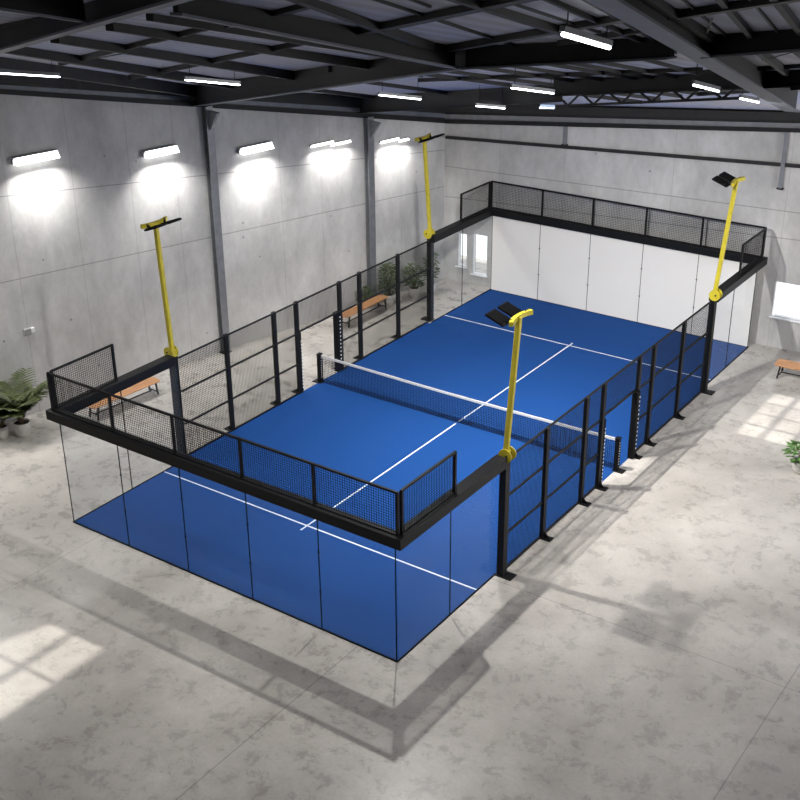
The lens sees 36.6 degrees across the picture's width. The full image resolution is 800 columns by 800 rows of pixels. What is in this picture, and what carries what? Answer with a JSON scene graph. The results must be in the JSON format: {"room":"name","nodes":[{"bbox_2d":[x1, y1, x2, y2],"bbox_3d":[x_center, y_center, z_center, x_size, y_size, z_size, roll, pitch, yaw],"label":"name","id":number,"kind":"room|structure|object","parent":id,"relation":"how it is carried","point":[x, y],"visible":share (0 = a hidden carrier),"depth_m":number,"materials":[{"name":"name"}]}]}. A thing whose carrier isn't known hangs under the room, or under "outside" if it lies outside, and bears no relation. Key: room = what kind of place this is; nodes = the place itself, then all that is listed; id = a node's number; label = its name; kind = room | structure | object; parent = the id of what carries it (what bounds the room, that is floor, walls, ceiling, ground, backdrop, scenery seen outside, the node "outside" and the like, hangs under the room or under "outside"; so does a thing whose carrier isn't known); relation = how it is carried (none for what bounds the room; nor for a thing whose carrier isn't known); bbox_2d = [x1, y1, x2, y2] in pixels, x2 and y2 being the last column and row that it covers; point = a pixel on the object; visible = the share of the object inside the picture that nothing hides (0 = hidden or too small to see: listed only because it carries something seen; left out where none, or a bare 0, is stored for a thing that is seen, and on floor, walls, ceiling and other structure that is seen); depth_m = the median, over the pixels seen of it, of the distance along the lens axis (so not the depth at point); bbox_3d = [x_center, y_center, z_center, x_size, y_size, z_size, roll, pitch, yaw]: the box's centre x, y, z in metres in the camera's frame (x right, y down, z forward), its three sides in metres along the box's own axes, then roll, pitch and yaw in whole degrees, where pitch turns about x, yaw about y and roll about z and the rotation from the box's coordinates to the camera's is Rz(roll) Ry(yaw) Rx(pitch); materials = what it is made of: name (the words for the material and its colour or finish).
{"room":"sports hall","nodes":[
{"label":"sports hall","id":0,"kind":"room"},
{"bbox_2d":[0,423,7,438],"bbox_3d":[-11.496,0.906,34.931,0.380,0.360,0.380,16,30,31],"label":"pot","id":1,"kind":"object","parent":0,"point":[3,426],"depth_m":34.83,"materials":[{"name":"ceramic"}]},
{"bbox_2d":[13,418,30,436],"bbox_3d":[-10.933,0.813,35.044,0.500,0.420,0.500,16,30,31],"label":"pot","id":2,"kind":"object","parent":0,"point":[22,427],"depth_m":34.90,"materials":[{"name":"ceramic"}]},
{"bbox_2d":[0,92,444,422],"bbox_3d":[-15.343,-4.971,29.638,46.000,15.589,0.256,-22,33,-38],"label":"wall","id":3,"kind":"structure","parent":0,"point":[78,267],"depth_m":37.80,"materials":[{"name":"concrete"}]},
{"bbox_2d":[23,327,34,335],"bbox_3d":[-10.838,-2.004,35.360,0.340,0.200,0.090,-22,33,-38],"label":"junction box","id":4,"kind":"object","parent":3,"relation":"attached to","point":[28,331],"visible":1,"depth_m":35.30,"materials":[{"name":"grey plastic"}]},
{"bbox_2d":[10,149,59,165],"bbox_3d":[-10.130,-6.742,33.676,1.375,0.210,0.320,-22,33,-38],"label":"wall light","id":5,"kind":"object","parent":3,"relation":"attached to","point":[25,159],"visible":1,"depth_m":33.59,"materials":[{"name":"white plastic"}]},
{"bbox_2d":[0,72,80,89],"bbox_3d":[-8.799,-8.940,34.398,0.120,3.431,12.919,7,27,16],"label":"trim","id":6,"kind":"structure","parent":3,"relation":"attached to","point":[18,79],"depth_m":32.03,"materials":[{"name":"metal"}]},
{"bbox_2d":[141,144,179,158],"bbox_3d":[-7.174,-7.462,36.358,1.175,0.210,0.320,-22,33,-38],"label":"wall light","id":7,"kind":"object","parent":3,"relation":"attached to","point":[169,149],"visible":1,"depth_m":36.26,"materials":[{"name":"white plastic"}]},
{"bbox_2d":[0,85,444,122],"bbox_3d":[-13.077,-8.018,30.259,39.900,8.101,0.070,-22,33,-38],"label":"trim","id":8,"kind":"structure","parent":3,"relation":"attached to","point":[9,87],"depth_m":36.67,"materials":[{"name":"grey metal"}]},
{"bbox_2d":[0,81,447,113],"bbox_3d":[-13.017,-8.139,30.128,39.900,8.065,0.250,-22,33,-38],"label":"trim","id":9,"kind":"structure","parent":3,"relation":"attached to","point":[296,98],"depth_m":38.98,"materials":[{"name":"paint"}]},
{"bbox_2d":[237,141,273,154],"bbox_3d":[-4.596,-8.060,38.712,1.275,0.210,0.320,-22,33,-38],"label":"wall light","id":10,"kind":"object","parent":3,"relation":"attached to","point":[262,146],"visible":1,"depth_m":38.60,"materials":[{"name":"white plastic"}]},
{"bbox_2d":[311,65,331,74],"bbox_3d":[-4.478,-8.522,32.955,0.060,5.166,23.779,-7,26,-14],"label":"trim","id":11,"kind":"structure","parent":3,"relation":"attached to","point":[323,69],"depth_m":22.07,"materials":[{"name":"metal"}]},
{"bbox_2d":[309,140,333,147],"bbox_3d":[-2.612,-8.593,40.624,1.000,0.090,0.140,-22,33,-38],"label":"wall light","id":12,"kind":"object","parent":3,"relation":"attached to","point":[330,141],"visible":1,"depth_m":40.56,"materials":[{"name":"white plastic"}]},
{"bbox_2d":[329,139,350,145],"bbox_3d":[-2.017,-8.741,41.162,0.900,0.090,0.140,-22,33,-38],"label":"wall light","id":13,"kind":"object","parent":3,"relation":"attached to","point":[348,140],"visible":1,"depth_m":41.11,"materials":[{"name":"white plastic"}]},
{"bbox_2d":[311,89,373,98],"bbox_3d":[0.369,-10.688,43.377,0.140,4.930,20.406,7,27,16],"label":"trim","id":14,"kind":"structure","parent":3,"relation":"attached to","point":[323,90],"depth_m":36.91,"materials":[{"name":"metal"}]},
{"bbox_2d":[0,255,799,799],"bbox_3d":[-1.352,5.649,25.426,38.000,0.200,48.000,16,30,31],"label":"floor","id":15,"kind":"structure","parent":0,"point":[649,649],"depth_m":25.68,"materials":[{"name":"concrete"}]},
{"bbox_2d":[0,388,30,438],"bbox_3d":[-11.485,0.445,34.776,2.134,1.324,1.640,16,30,31],"label":"potted palm","id":16,"kind":"object","parent":15,"relation":"on","point":[3,426],"visible":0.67,"depth_m":34.70,"materials":[{"name":"plant"}]},
{"bbox_2d":[0,368,60,436],"bbox_3d":[-11.004,0.202,34.853,2.192,1.689,2.333,2,26,5],"label":"potted palm","id":17,"kind":"object","parent":15,"relation":"on","point":[21,425],"visible":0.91,"depth_m":34.89,"materials":[{"name":"plant"}]},
{"bbox_2d":[88,377,159,420],"bbox_3d":[-8.381,-0.038,36.743,0.480,0.458,2.600,19,32,35],"label":"wooden bench","id":18,"kind":"object","parent":15,"relation":"on","point":[150,381],"visible":0.7,"depth_m":36.92,"materials":[{"name":"brown wood"}]},
{"bbox_2d":[140,216,186,453],"bbox_3d":[-6.085,-1.490,32.278,0.714,6.875,0.947,16,30,31],"label":"floodlight mast","id":19,"kind":"object","parent":15,"relation":"on","point":[172,350],"visible":0.84,"depth_m":32.19,"materials":[{"name":"yellow metal"}]},
{"bbox_2d":[201,106,231,353],"bbox_3d":[-5.717,-5.229,38.603,0.360,8.179,0.760,-22,33,-38],"label":"steel column","id":20,"kind":"structure","parent":15,"relation":"on","point":[209,117],"depth_m":38.47,"materials":[{"name":"grey metal"}]},
{"bbox_2d":[342,295,385,327],"bbox_3d":[-1.287,-3.159,43.154,0.432,0.458,2.500,17,30,32],"label":"wooden bench","id":21,"kind":"object","parent":15,"relation":"on","point":[381,296],"visible":0.51,"depth_m":43.04,"materials":[{"name":"brown wood"}]},
{"bbox_2d":[364,117,380,299],"bbox_3d":[-0.897,-6.579,42.895,0.360,6.843,0.760,-22,33,-38],"label":"steel column","id":22,"kind":"structure","parent":15,"relation":"on","point":[371,126],"depth_m":42.72,"materials":[{"name":"grey metal"}]},
{"bbox_2d":[379,262,395,302],"bbox_3d":[-0.413,-4.279,44.291,0.950,1.482,0.976,16,30,31],"label":"potted shrub","id":23,"kind":"object","parent":15,"relation":"on","point":[384,265],"visible":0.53,"depth_m":44.14,"materials":[{"name":"green plant"}]},
{"bbox_2d":[75,290,746,659],"bbox_3d":[1.665,0.662,35.585,10.260,0.015,20.340,16,30,31],"label":"court surface","id":24,"kind":"object","parent":15,"relation":"on","point":[566,353],"visible":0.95,"depth_m":33.12,"materials":[{"name":"blue carpet"}]},
{"bbox_2d":[45,344,507,662],"bbox_3d":[-3.083,1.740,28.579,10.500,4.175,4.192,16,30,31],"label":"glass enclosure","id":25,"kind":"object","parent":24,"relation":"on","point":[62,413],"visible":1,"depth_m":26.26,"materials":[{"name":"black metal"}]},
{"bbox_2d":[178,240,429,454],"bbox_3d":[-2.568,-2.000,37.760,0.340,3.020,12.170,16,30,31],"label":"mesh fence","id":26,"kind":"object","parent":24,"relation":"on","point":[419,255],"visible":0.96,"depth_m":36.91,"materials":[{"name":"black metal"}]},
{"bbox_2d":[312,352,625,473],"bbox_3d":[1.677,0.225,35.364,10.740,0.988,0.240,16,30,31],"label":"net","id":27,"kind":"object","parent":24,"relation":"on","point":[320,356],"visible":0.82,"depth_m":35.53,"materials":[{"name":"black fabric"}]},
{"bbox_2d":[427,180,767,382],"bbox_3d":[6.410,-4.162,40.780,10.500,4.175,4.192,16,30,31],"label":"glass enclosure","id":28,"kind":"object","parent":24,"relation":"on","point":[652,280],"visible":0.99,"depth_m":42.19,"materials":[{"name":"glass"}]},
{"bbox_2d":[507,301,710,567],"bbox_3d":[5.938,0.577,32.185,0.340,3.020,11.870,16,30,31],"label":"mesh fence","id":29,"kind":"object","parent":24,"relation":"on","point":[598,458],"visible":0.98,"depth_m":31.31,"materials":[{"name":"black metal"}]},
{"bbox_2d":[406,266,420,297],"bbox_3d":[0.489,-4.408,44.786,1.048,1.274,1.059,16,30,31],"label":"potted plant","id":30,"kind":"object","parent":15,"relation":"on","point":[414,271],"visible":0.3,"depth_m":44.78,"materials":[{"name":"green plant"}]},
{"bbox_2d":[414,133,444,321],"bbox_3d":[1.008,-5.824,41.548,0.656,6.605,0.947,16,30,31],"label":"floodlight mast","id":31,"kind":"object","parent":15,"relation":"on","point":[429,232],"visible":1,"depth_m":41.38,"materials":[{"name":"yellow metal"}]},
{"bbox_2d":[434,252,440,291],"bbox_3d":[1.186,-4.778,45.211,0.792,1.563,0.802,-11,27,-20],"label":"potted plant","id":32,"kind":"object","parent":15,"relation":"on","point":[435,254],"visible":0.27,"depth_m":45.07,"materials":[{"name":"green plant"}]},
{"bbox_2d":[485,301,532,580],"bbox_3d":[2.351,1.089,26.988,0.674,6.625,0.947,16,30,31],"label":"floodlight mast","id":33,"kind":"object","parent":15,"relation":"on","point":[517,314],"visible":0.98,"depth_m":26.82,"materials":[{"name":"yellow metal"}]},
{"bbox_2d":[700,171,744,394],"bbox_3d":[9.397,-3.311,35.898,0.656,6.785,0.947,16,30,31],"label":"floodlight mast","id":34,"kind":"object","parent":15,"relation":"on","point":[715,294],"visible":1,"depth_m":35.88,"materials":[{"name":"yellow metal"}]},
{"bbox_2d":[775,359,799,377],"bbox_3d":[12.850,-0.778,37.877,2.200,0.458,0.576,14,29,28],"label":"wooden bench","id":35,"kind":"object","parent":15,"relation":"on","point":[783,363],"visible":1,"depth_m":38.13,"materials":[{"name":"brown wood"}]},
{"bbox_2d":[782,440,799,473],"bbox_3d":[10.833,1.563,32.502,1.161,0.884,1.102,16,30,31],"label":"potted plant","id":36,"kind":"object","parent":15,"relation":"on","point":[795,461],"visible":1,"depth_m":32.51,"materials":[{"name":"green plant"}]},
{"bbox_2d":[0,0,799,110],"bbox_3d":[-5.142,-6.499,22.498,43.000,14.614,48.000,16,30,31],"label":"ceiling","id":37,"kind":"structure","parent":0,"point":[483,22],"depth_m":15.66,"materials":[{"name":"grey metal"}]},
{"bbox_2d":[0,16,38,29],"bbox_3d":[-4.321,-4.385,14.028,0.080,0.491,2.538,-16,29,-29],"label":"trim","id":38,"kind":"structure","parent":37,"relation":"attached to","point":[34,19],"depth_m":14.19,"materials":[{"name":"metal"}]},
{"bbox_2d":[0,61,59,77],"bbox_3d":[-6.871,-6.035,21.770,1.418,0.571,0.036,-11,27,-21],"label":"ceiling light","id":39,"kind":"object","parent":37,"relation":"hanging from","point":[7,72],"visible":0.9,"depth_m":21.90,"materials":[{"name":"white plastic"}]},
{"bbox_2d":[0,0,87,22],"bbox_3d":[-3.308,-3.572,10.913,0.100,0.487,1.204,14,29,28],"label":"roof beam","id":40,"kind":"structure","parent":37,"relation":"attached to","point":[67,10],"depth_m":11.06,"materials":[{"name":"metal"}]},
{"bbox_2d":[0,0,191,53],"bbox_3d":[-4.467,-4.337,14.480,0.300,3.048,15.004,-14,28,-25],"label":"roof beam","id":41,"kind":"structure","parent":37,"relation":"attached to","point":[98,13],"depth_m":11.88,"materials":[{"name":"metal"}]},
{"bbox_2d":[0,57,195,96],"bbox_3d":[-7.147,-7.693,28.991,0.170,3.987,15.545,3,26,6],"label":"roof beam","id":42,"kind":"structure","parent":37,"relation":"attached to","point":[107,78],"depth_m":28.73,"materials":[{"name":"metal"}]},
{"bbox_2d":[3,47,232,88],"bbox_3d":[-5.237,-6.790,25.060,0.150,3.720,14.803,4,26,9],"label":"roof beam","id":43,"kind":"structure","parent":37,"relation":"attached to","point":[29,52],"depth_m":23.08,"materials":[{"name":"metal"}]},
{"bbox_2d":[58,28,208,65],"bbox_3d":[-4.473,-5.461,18.919,0.070,2.291,11.522,-11,27,-21],"label":"roof beam","id":44,"kind":"structure","parent":37,"relation":"attached to","point":[183,33],"depth_m":16.95,"materials":[{"name":"metal"}]},
{"bbox_2d":[50,35,293,79],"bbox_3d":[-3.089,-5.906,21.386,0.140,2.691,10.636,7,26,15],"label":"roof beam","id":45,"kind":"structure","parent":37,"relation":"attached to","point":[68,40],"depth_m":19.40,"materials":[{"name":"metal"}]},
{"bbox_2d":[184,68,240,85],"bbox_3d":[-3.379,-5.891,21.791,0.036,0.638,1.296,20,32,36],"label":"ceiling light","id":46,"kind":"object","parent":37,"relation":"hanging from","point":[194,79],"visible":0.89,"depth_m":21.82,"materials":[{"name":"white plastic"}]},
{"bbox_2d":[128,43,303,79],"bbox_3d":[-3.947,-6.281,22.750,0.070,3.314,16.128,-10,27,-18],"label":"roof beam","id":47,"kind":"structure","parent":37,"relation":"attached to","point":[283,46],"depth_m":19.74,"materials":[{"name":"metal"}]},
{"bbox_2d":[105,22,422,76],"bbox_3d":[-1.490,-5.009,17.564,0.120,2.013,8.155,12,28,24],"label":"roof beam","id":48,"kind":"structure","parent":37,"relation":"attached to","point":[113,27],"depth_m":16.09,"materials":[{"name":"metal"}]},
{"bbox_2d":[224,4,308,27],"bbox_3d":[-1.342,-3.833,12.089,0.140,0.589,2.764,-11,27,-20],"label":"roof beam","id":49,"kind":"structure","parent":37,"relation":"attached to","point":[295,8],"depth_m":11.27,"materials":[{"name":"metal"}]},
{"bbox_2d":[146,0,458,68],"bbox_3d":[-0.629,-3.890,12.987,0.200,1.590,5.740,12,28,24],"label":"roof beam","id":50,"kind":"structure","parent":37,"relation":"attached to","point":[219,12],"depth_m":12.29,"materials":[{"name":"metal"}]},
{"bbox_2d":[193,50,467,106],"bbox_3d":[-2.698,-6.782,26.367,0.400,5.280,22.965,-9,27,-16],"label":"roof beam","id":51,"kind":"structure","parent":37,"relation":"attached to","point":[382,69],"depth_m":22.43,"materials":[{"name":"metal"}]},
{"bbox_2d":[286,0,434,50],"bbox_3d":[-0.083,-3.986,13.154,0.100,1.906,7.606,6,26,13],"label":"roof beam","id":52,"kind":"structure","parent":37,"relation":"attached to","point":[316,5],"depth_m":11.89,"materials":[{"name":"metal"}]},
{"bbox_2d":[378,85,421,99],"bbox_3d":[0.010,-6.373,24.695,0.036,0.756,1.547,16,30,30],"label":"ceiling light","id":53,"kind":"object","parent":37,"relation":"hanging from","point":[387,94],"visible":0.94,"depth_m":24.69,"materials":[{"name":"white plastic"}]},
{"bbox_2d":[408,0,431,7],"bbox_3d":[-0.033,-3.257,9.688,0.030,0.459,1.826,8,27,17],"label":"trim","id":54,"kind":"structure","parent":37,"relation":"attached to","point":[414,1],"depth_m":10.31,"materials":[{"name":"metal"}]},
{"bbox_2d":[372,0,515,46],"bbox_3d":[0.864,-3.984,13.159,0.030,1.983,8.296,8,27,18],"label":"roof beam","id":55,"kind":"structure","parent":37,"relation":"attached to","point":[445,22],"depth_m":12.04,"materials":[{"name":"metal"}]},
{"bbox_2d":[356,0,538,34],"bbox_3d":[0.227,-3.648,11.594,0.240,1.199,5.643,-9,27,-18],"label":"roof beam","id":56,"kind":"structure","parent":37,"relation":"attached to","point":[457,11],"depth_m":11.01,"materials":[{"name":"metal"}]},
{"bbox_2d":[367,82,546,106],"bbox_3d":[2.372,-8.820,35.313,0.120,4.372,18.306,9,27,20],"label":"roof beam","id":57,"kind":"structure","parent":37,"relation":"attached to","point":[384,84],"depth_m":30.27,"materials":[{"name":"metal"}]},
{"bbox_2d":[358,88,564,112],"bbox_3d":[0.814,-8.422,34.262,0.300,4.259,17.890,-8,26,-15],"label":"roof beam","id":58,"kind":"structure","parent":37,"relation":"attached to","point":[379,103],"depth_m":32.24,"materials":[{"name":"metal"}]},
{"bbox_2d":[475,85,505,108],"bbox_3d":[2.105,-7.002,28.008,0.036,0.687,1.071,22,33,39],"label":"ceiling light","id":59,"kind":"object","parent":37,"relation":"attached to","point":[479,103],"visible":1,"depth_m":28.03,"materials":[{"name":"white plastic"}]},
{"bbox_2d":[432,85,552,95],"bbox_3d":[0.347,-9.004,35.778,0.120,4.601,21.625,-8,26,-14],"label":"trim","id":60,"kind":"structure","parent":37,"relation":"attached to","point":[541,86],"depth_m":29.76,"materials":[{"name":"metal"}]},
{"bbox_2d":[447,0,599,47],"bbox_3d":[1.524,-3.661,11.954,0.090,1.708,7.000,11,28,23],"label":"roof beam","id":61,"kind":"structure","parent":37,"relation":"attached to","point":[505,13],"depth_m":10.83,"materials":[{"name":"metal"}]},
{"bbox_2d":[510,68,554,93],"bbox_3d":[2.222,-5.304,20.139,0.036,0.648,1.428,17,31,33],"label":"ceiling light","id":62,"kind":"object","parent":37,"relation":"hanging from","point":[519,87],"visible":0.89,"depth_m":20.14,"materials":[{"name":"white plastic"}]},
{"bbox_2d":[425,74,641,101],"bbox_3d":[3.425,-7.128,27.855,0.120,3.027,13.038,13,29,27],"label":"roof beam","id":63,"kind":"structure","parent":37,"relation":"attached to","point":[444,76],"depth_m":25.14,"materials":[{"name":"metal"}]},
{"bbox_2d":[446,71,660,99],"bbox_3d":[3.640,-6.668,25.812,0.030,2.573,11.179,14,29,29],"label":"trim","id":64,"kind":"structure","parent":37,"relation":"attached to","point":[454,72],"depth_m":23.77,"materials":[{"name":"metal"}]},
{"bbox_2d":[514,4,601,33],"bbox_3d":[1.232,-3.424,10.682,0.030,0.914,3.841,11,28,23],"label":"roof beam","id":65,"kind":"structure","parent":37,"relation":"attached to","point":[519,5],"depth_m":10.94,"materials":[{"name":"metal"}]},
{"bbox_2d":[418,67,702,81],"bbox_3d":[2.408,-5.769,21.519,0.100,1.640,8.631,-13,28,-24],"label":"roof beam","id":66,"kind":"structure","parent":37,"relation":"attached to","point":[689,69],"depth_m":20.81,"materials":[{"name":"metal"}]},
{"bbox_2d":[446,9,678,51],"bbox_3d":[1.278,-3.960,13.208,0.200,1.470,6.708,-8,26,-15],"label":"roof beam","id":67,"kind":"structure","parent":37,"relation":"attached to","point":[607,20],"depth_m":12.87,"materials":[{"name":"metal"}]},
{"bbox_2d":[462,37,676,69],"bbox_3d":[1.883,-4.034,14.089,0.260,0.814,3.376,-18,30,-32],"label":"roof beam","id":68,"kind":"structure","parent":37,"relation":"attached to","point":[622,50],"depth_m":14.03,"materials":[{"name":"metal"}]},
{"bbox_2d":[480,68,681,97],"bbox_3d":[3.821,-6.209,23.772,0.100,2.343,10.183,15,29,29],"label":"trim","id":69,"kind":"structure","parent":37,"relation":"attached to","point":[501,70],"depth_m":21.32,"materials":[{"name":"metal"}]},
{"bbox_2d":[559,12,612,49],"bbox_3d":[1.690,-3.321,10.884,0.052,0.508,1.271,13,29,26],"label":"ceiling light","id":70,"kind":"object","parent":37,"relation":"hanging from","point":[567,32],"visible":0.89,"depth_m":10.81,"materials":[{"name":"white plastic"}]},
{"bbox_2d":[543,0,640,42],"bbox_3d":[1.982,-3.573,11.560,0.045,1.652,6.847,9,27,20],"label":"roof beam","id":71,"kind":"structure","parent":37,"relation":"attached to","point":[557,3],"depth_m":10.65,"materials":[{"name":"metal"}]},
{"bbox_2d":[557,28,642,45],"bbox_3d":[2.147,-3.806,12.640,0.080,0.590,2.483,-7,26,-13],"label":"trim","id":72,"kind":"structure","parent":37,"relation":"attached to","point":[626,32],"depth_m":12.54,"materials":[{"name":"metal"}]},
{"bbox_2d":[510,67,698,95],"bbox_3d":[4.061,-5.927,22.542,0.030,2.160,9.407,15,30,29],"label":"trim","id":73,"kind":"structure","parent":37,"relation":"attached to","point":[523,68],"depth_m":20.35,"materials":[{"name":"metal"}]},
{"bbox_2d":[582,0,676,53],"bbox_3d":[2.178,-3.553,11.470,0.030,1.596,6.644,9,27,18],"label":"roof beam","id":74,"kind":"structure","parent":37,"relation":"attached to","point":[585,1],"depth_m":11.22,"materials":[{"name":"metal"}]},
{"bbox_2d":[549,65,721,93],"bbox_3d":[4.268,-5.648,21.318,0.090,2.054,8.933,15,29,29],"label":"trim","id":75,"kind":"structure","parent":37,"relation":"attached to","point":[569,67],"depth_m":19.32,"materials":[{"name":"metal"}]},
{"bbox_2d":[555,90,740,106],"bbox_3d":[4.703,-6.045,24.044,0.060,1.830,7.104,-9,27,-17],"label":"truss","id":76,"kind":"object","parent":37,"relation":"hanging from","point":[724,97],"visible":0.6,"depth_m":23.58,"materials":[{"name":"metal"}]},
{"bbox_2d":[569,64,730,92],"bbox_3d":[4.481,-5.536,20.851,0.030,1.950,8.428,14,29,28],"label":"trim","id":77,"kind":"structure","parent":37,"relation":"attached to","point":[579,65],"depth_m":18.88,"materials":[{"name":"metal"}]},
{"bbox_2d":[596,62,746,91],"bbox_3d":[4.708,-5.395,20.255,0.080,1.885,8.111,14,29,28],"label":"trim","id":78,"kind":"structure","parent":37,"relation":"attached to","point":[618,65],"depth_m":18.31,"materials":[{"name":"metal"}]},
{"bbox_2d":[644,60,701,75],"bbox_3d":[3.935,-4.807,17.448,0.050,0.840,3.409,12,28,24],"label":"roof beam","id":79,"kind":"structure","parent":37,"relation":"attached to","point":[656,62],"depth_m":17.23,"materials":[{"name":"metal"}]},
{"bbox_2d":[549,70,799,96],"bbox_3d":[4.521,-5.266,20.183,0.300,1.702,7.305,-11,28,-21],"label":"roof beam","id":80,"kind":"structure","parent":37,"relation":"attached to","point":[773,79],"depth_m":20.44,"materials":[{"name":"metal"}]},
{"bbox_2d":[640,0,716,42],"bbox_3d":[2.458,-3.313,10.544,0.080,1.237,4.940,10,27,20],"label":"roof beam","id":81,"kind":"structure","parent":37,"relation":"attached to","point":[661,6],"depth_m":10.48,"materials":[{"name":"metal"}]},
{"bbox_2d":[586,0,799,112],"bbox_3d":[4.563,-4.299,16.091,0.300,4.360,17.035,10,27,20],"label":"roof beam","id":82,"kind":"structure","parent":37,"relation":"attached to","point":[740,71],"depth_m":11.90,"materials":[{"name":"metal"}]},
{"bbox_2d":[681,0,726,35],"bbox_3d":[2.790,-3.406,10.894,0.020,1.248,5.215,9,27,19],"label":"roof beam","id":83,"kind":"structure","parent":37,"relation":"attached to","point":[686,2],"depth_m":10.70,"materials":[{"name":"metal"}]},
{"bbox_2d":[692,64,720,91],"bbox_3d":[4.456,-4.652,17.538,0.036,0.626,1.454,13,29,26],"label":"ceiling light","id":84,"kind":"object","parent":37,"relation":"hanging from","point":[695,81],"visible":0.94,"depth_m":17.49,"materials":[{"name":"white plastic"}]},
{"bbox_2d":[667,0,799,19],"bbox_3d":[2.660,-3.060,9.381,0.200,0.495,2.106,-8,27,-16],"label":"roof beam","id":85,"kind":"structure","parent":37,"relation":"attached to","point":[739,5],"depth_m":9.48,"materials":[{"name":"metal"}]},
{"bbox_2d":[715,0,753,37],"bbox_3d":[2.901,-3.274,10.402,0.055,1.179,4.751,9,27,19],"label":"roof beam","id":86,"kind":"structure","parent":37,"relation":"attached to","point":[735,16],"depth_m":10.34,"materials":[{"name":"metal"}]},
{"bbox_2d":[697,64,799,73],"bbox_3d":[5.059,-4.665,17.014,0.120,0.681,3.052,-9,27,-16],"label":"trim","id":87,"kind":"structure","parent":37,"relation":"attached to","point":[788,66],"depth_m":16.76,"materials":[{"name":"metal"}]},
{"bbox_2d":[699,87,799,95],"bbox_3d":[7.025,-6.079,23.768,0.140,1.328,5.664,-4,26,-8],"label":"trim","id":88,"kind":"structure","parent":37,"relation":"attached to","point":[792,88],"depth_m":25.04,"materials":[{"name":"metal"}]},
{"bbox_2d":[739,91,760,102],"bbox_3d":[5.913,-5.207,20.391,0.036,0.610,1.194,14,29,28],"label":"ceiling light","id":89,"kind":"object","parent":37,"relation":"hanging from","point":[752,99],"visible":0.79,"depth_m":20.35,"materials":[{"name":"white plastic"}]},
{"bbox_2d":[701,29,799,58],"bbox_3d":[3.538,-3.461,11.718,0.140,0.532,1.647,-13,28,-25],"label":"roof beam","id":90,"kind":"structure","parent":37,"relation":"attached to","point":[786,40],"depth_m":11.79,"materials":[{"name":"metal"}]},
{"bbox_2d":[749,0,777,32],"bbox_3d":[3.235,-3.326,10.616,0.020,1.190,4.978,9,27,20],"label":"roof beam","id":91,"kind":"structure","parent":37,"relation":"attached to","point":[759,10],"depth_m":10.42,"materials":[{"name":"metal"}]},
{"bbox_2d":[757,54,788,75],"bbox_3d":[4.702,-4.263,15.254,0.070,1.079,4.183,10,27,20],"label":"trim","id":92,"kind":"structure","parent":37,"relation":"attached to","point":[774,63],"depth_m":15.29,"materials":[{"name":"metal"}]},
{"bbox_2d":[769,0,799,35],"bbox_3d":[3.371,-3.242,10.372,0.060,1.260,5.085,10,27,20],"label":"roof beam","id":93,"kind":"structure","parent":37,"relation":"attached to","point":[784,10],"depth_m":9.80,"materials":[{"name":"metal"}]},
{"bbox_2d":[444,104,799,352],"bbox_3d":[13.003,-5.762,38.370,27.000,9.024,0.250,15,30,30],"label":"wall","id":94,"kind":"structure","parent":0,"point":[681,185],"depth_m":40.84,"materials":[{"name":"concrete"}]},
{"bbox_2d":[455,233,467,268],"bbox_3d":[2.384,-5.705,46.022,0.504,1.360,0.264,16,30,31],"label":"window","id":95,"kind":"structure","parent":94,"relation":"in","point":[459,265],"depth_m":46.20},
{"bbox_2d":[470,234,487,277],"bbox_3d":[3.027,-5.475,45.665,0.720,1.640,0.250,15,30,30],"label":"window","id":96,"kind":"structure","parent":94,"relation":"in","point":[474,235],"depth_m":45.91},
{"bbox_2d":[561,127,567,145],"bbox_3d":[5.704,-9.140,41.788,0.200,0.706,0.140,16,30,31],"label":"wall post","id":97,"kind":"object","parent":94,"relation":"attached to","point":[565,129],"visible":1,"depth_m":41.76,"materials":[{"name":"grey metal"}]},
{"bbox_2d":[445,136,799,167],"bbox_3d":[12.511,-7.290,37.744,25.905,1.430,0.100,15,30,30],"label":"trim","id":98,"kind":"structure","parent":94,"relation":"attached to","point":[446,137],"depth_m":40.71,"materials":[{"name":"metal"}]},
{"bbox_2d":[445,104,799,120],"bbox_3d":[12.438,-8.659,36.990,25.900,2.467,0.300,15,30,30],"label":"trim","id":99,"kind":"structure","parent":94,"relation":"attached to","point":[575,110],"depth_m":39.62,"materials":[{"name":"metal"}]},
{"bbox_2d":[445,114,799,132],"bbox_3d":[12.509,-8.427,37.217,25.900,2.511,0.050,15,30,30],"label":"trim","id":100,"kind":"structure","parent":94,"relation":"attached to","point":[448,116],"depth_m":40.44,"materials":[{"name":"grey paint"}]},
{"bbox_2d":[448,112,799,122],"bbox_3d":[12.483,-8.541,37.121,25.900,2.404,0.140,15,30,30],"label":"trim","id":101,"kind":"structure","parent":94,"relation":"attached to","point":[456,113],"depth_m":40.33,"materials":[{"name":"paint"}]},
{"bbox_2d":[776,132,789,189],"bbox_3d":[12.039,-7.514,37.954,0.200,1.862,0.140,16,30,31],"label":"wall post","id":102,"kind":"object","parent":94,"relation":"attached to","point":[786,137],"visible":1,"depth_m":37.92,"materials":[{"name":"grey metal"}]},
{"bbox_2d":[769,281,799,322],"bbox_3d":[13.195,-3.115,39.390,2.180,1.285,0.250,15,30,30],"label":"window","id":103,"kind":"structure","parent":94,"relation":"in","point":[773,315],"depth_m":39.90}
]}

